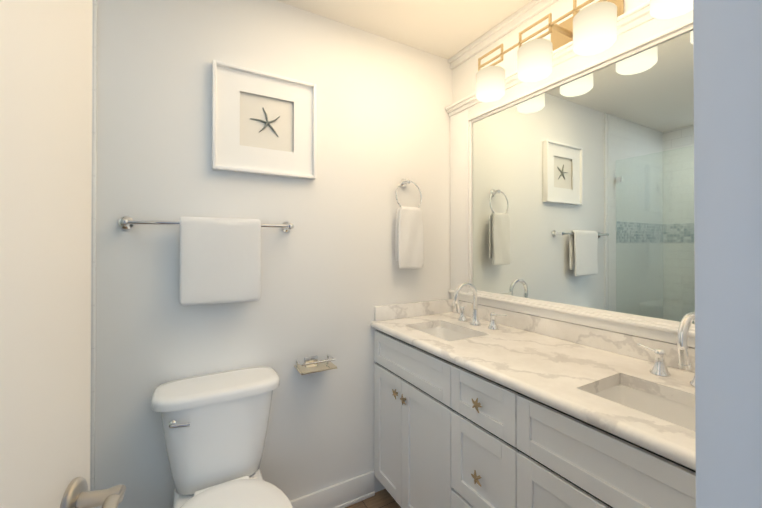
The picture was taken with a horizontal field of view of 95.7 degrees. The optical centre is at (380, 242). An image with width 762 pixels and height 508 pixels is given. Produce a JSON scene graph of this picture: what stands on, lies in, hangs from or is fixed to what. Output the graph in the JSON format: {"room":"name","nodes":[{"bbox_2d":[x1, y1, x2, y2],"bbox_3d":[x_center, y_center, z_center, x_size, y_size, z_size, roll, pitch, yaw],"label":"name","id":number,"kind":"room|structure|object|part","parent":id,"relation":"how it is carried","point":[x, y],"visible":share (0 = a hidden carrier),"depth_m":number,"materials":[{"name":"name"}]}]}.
{"room":"bathroom","nodes":[
{"label":"bathroom","id":0,"kind":"room"},
{"bbox_2d":[95,0,451,507],"bbox_3d":[-0.767,0.101,1.423,2.880,2.370,0.100,0,0,-30],"label":"wall","id":1,"kind":"structure","parent":0,"point":[333,274],"depth_m":1.52,"materials":[{"name":"white paint"}]},
{"bbox_2d":[90,0,96,507],"bbox_3d":[-1.032,0.099,1.209,0.050,2.370,0.010,0,0,-30],"label":"trim","id":2,"kind":"structure","parent":1,"relation":"attached to","point":[93,244],"depth_m":1.22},
{"bbox_2d":[118,216,293,305],"bbox_3d":[-0.659,0.070,1.373,0.638,0.338,0.092,0,0,-30],"label":"towel bar","id":3,"kind":"object","parent":1,"relation":"attached to","point":[220,260],"visible":1,"depth_m":1.34,"materials":[{"name":"white fabric"}]},
{"bbox_2d":[179,216,260,305],"bbox_3d":[-0.631,0.070,1.369,0.293,0.340,0.059,0,0,-30],"label":"towel","id":4,"kind":"object","parent":3,"relation":"hanging from","point":[220,258],"depth_m":1.34,"materials":[{"name":"white fabric"}]},
{"bbox_2d":[212,60,316,179],"bbox_3d":[-0.494,-0.514,1.500,0.432,0.436,0.040,0,0,-30],"label":"framed picture","id":5,"kind":"object","parent":1,"relation":"attached to","point":[264,123],"visible":1,"depth_m":1.49,"materials":[{"name":"white wood"}]},
{"bbox_2d":[294,354,336,374],"bbox_3d":[-0.298,0.554,1.556,0.164,0.068,0.125,0,0,-30],"label":"toilet paper holder","id":6,"kind":"object","parent":1,"relation":"attached to","point":[311,364],"visible":1,"depth_m":1.54,"materials":[{"name":"silver metal"}]},
{"bbox_2d":[290,471,374,507],"bbox_3d":[-0.521,1.226,1.488,1.119,0.120,0.018,0,0,-30],"label":"baseboard","id":7,"kind":"structure","parent":1,"relation":"attached to","point":[349,492],"depth_m":1.67,"materials":[{"name":"white paint"}]},
{"bbox_2d":[395,179,423,268],"bbox_3d":[0.141,-0.106,1.834,0.169,0.484,0.083,0,0,-30],"label":"towel ring","id":8,"kind":"object","parent":1,"relation":"attached to","point":[409,249],"visible":1,"depth_m":1.80,"materials":[{"name":"white fabric"}]},
{"bbox_2d":[395,207,423,268],"bbox_3d":[0.151,-0.026,1.818,0.159,0.327,0.048,0,0,-30],"label":"towel","id":9,"kind":"object","parent":8,"relation":"hanging from","point":[409,247],"depth_m":1.79,"materials":[{"name":"white fabric"}]},
{"bbox_2d":[374,299,453,322],"bbox_3d":[0.190,0.366,1.894,0.506,0.075,0.020,0,0,-30],"label":"backsplash","id":10,"kind":"structure","parent":1,"relation":"attached to","point":[435,307],"depth_m":1.87,"materials":[{"name":"white stone"}]},
{"bbox_2d":[345,489,400,507],"bbox_3d":[-0.379,1.311,0.733,2.880,0.060,1.670,0,0,-30],"label":"floor","id":11,"kind":"structure","parent":0,"point":[383,498],"depth_m":1.71,"materials":[{"name":"brown wood"}]},
{"bbox_2d":[151,366,292,507],"bbox_3d":[-0.484,0.904,1.083,0.432,0.759,0.753,0,0,-30],"label":"toilet","id":12,"kind":"object","parent":11,"relation":"on","point":[215,426],"visible":1,"depth_m":1.22,"materials":[{"name":"white ceramic"}]},
{"bbox_2d":[370,319,695,507],"bbox_3d":[0.538,0.860,1.274,0.550,0.850,1.436,0,0,-30],"label":"bathroom vanity","id":13,"kind":"object","parent":11,"relation":"on","point":[518,410],"depth_m":1.10,"materials":[{"name":"white paint"}]},
{"bbox_2d":[374,311,695,462],"bbox_3d":[0.546,0.417,1.282,0.531,0.035,1.436,0,0,-30],"label":"countertop","id":14,"kind":"structure","parent":13,"relation":"on","point":[562,371],"depth_m":1.08,"materials":[{"name":"white stone"}]},
{"bbox_2d":[418,323,481,338],"bbox_3d":[0.294,0.511,1.598,0.284,0.172,0.390,0,0,-30],"label":"sink","id":15,"kind":"object","parent":14,"relation":"in","point":[443,330],"depth_m":1.74,"materials":[{"name":"white ceramic"}]},
{"bbox_2d":[454,282,506,329],"bbox_3d":[0.421,0.295,1.672,0.171,0.212,0.338,0,0,-30],"label":"faucet","id":16,"kind":"object","parent":14,"relation":"on","point":[475,321],"visible":1,"depth_m":1.67,"materials":[{"name":"silver metal"}]},
{"bbox_2d":[590,379,694,430],"bbox_3d":[0.717,0.506,0.855,0.284,0.172,0.390,0,0,-30],"label":"sink","id":17,"kind":"object","parent":14,"relation":"in","point":[662,404],"depth_m":0.99,"materials":[{"name":"white ceramic"}]},
{"bbox_2d":[637,312,694,386],"bbox_3d":[0.844,0.291,0.928,0.171,0.212,0.338,0,0,-30],"label":"faucet","id":18,"kind":"object","parent":14,"relation":"on","point":[659,367],"visible":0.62,"depth_m":0.90,"materials":[{"name":"silver metal"}]},
{"bbox_2d":[277,0,531,59],"bbox_3d":[-0.379,-1.119,0.748,2.880,0.060,1.670,0,0,-30],"label":"ceiling","id":19,"kind":"structure","parent":0,"point":[447,29],"depth_m":1.66,"materials":[{"name":"white paint"}]},
{"bbox_2d":[452,0,648,103],"bbox_3d":[0.854,0.100,1.384,0.100,2.370,1.570,0,0,-30],"label":"wall","id":20,"kind":"structure","parent":0,"point":[464,79],"depth_m":1.69,"materials":[{"name":"white paint"}]},
{"bbox_2d":[448,0,557,69],"bbox_3d":[0.767,-1.057,1.411,0.032,0.055,1.450,0,0,-30],"label":"crown molding","id":21,"kind":"structure","parent":20,"relation":"attached to","point":[528,11],"depth_m":1.70,"materials":[{"name":"white paint"}]},
{"bbox_2d":[446,0,694,347],"bbox_3d":[0.753,-0.236,1.405,0.055,1.118,1.430,0,0,-30],"label":"mirror","id":22,"kind":"object","parent":20,"relation":"attached to","point":[572,187],"visible":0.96,"depth_m":1.34,"materials":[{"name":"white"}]},
{"bbox_2d":[454,300,694,370],"bbox_3d":[0.768,0.363,1.408,0.020,0.075,1.436,0,0,-30],"label":"backsplash","id":23,"kind":"structure","parent":20,"relation":"attached to","point":[625,344],"depth_m":1.34,"materials":[{"name":"white stone"}]},
{"bbox_2d":[476,0,692,101],"bbox_3d":[0.716,-0.798,1.314,0.214,0.245,0.846,0,0,-30],"label":"sconce","id":24,"kind":"object","parent":20,"relation":"attached to","point":[589,30],"visible":0.98,"depth_m":1.33,"materials":[{"name":"white glass"}]},
{"bbox_3d":[-0.009,-0.943,0.065,0.735,0.300,0.120,0,0,-30],"label":"wall","id":25,"kind":"structure","parent":0,"visible":0},
{"bbox_2d":[0,0,125,507],"bbox_3d":[-0.411,0.258,0.268,0.213,2.018,0.660,0,0,-18],"label":"door","id":26,"kind":"structure","parent":25,"relation":"in","point":[45,181],"depth_m":0.47,"materials":[{"name":"white paint"}]},
{"bbox_3d":[-0.480,0.400,0.483,0.213,0.067,0.154,0,0,-18],"label":"handle","id":27,"kind":"part","parent":26,"relation":"part of","materials":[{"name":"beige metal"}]},
{"bbox_2d":[693,0,761,507],"bbox_3d":[-0.009,0.215,0.059,0.845,2.125,0.160,0,0,-30],"label":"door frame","id":28,"kind":"structure","parent":25,"relation":"attached to","point":[727,56],"depth_m":0.27,"materials":[{"name":"white paint"}]}
]}

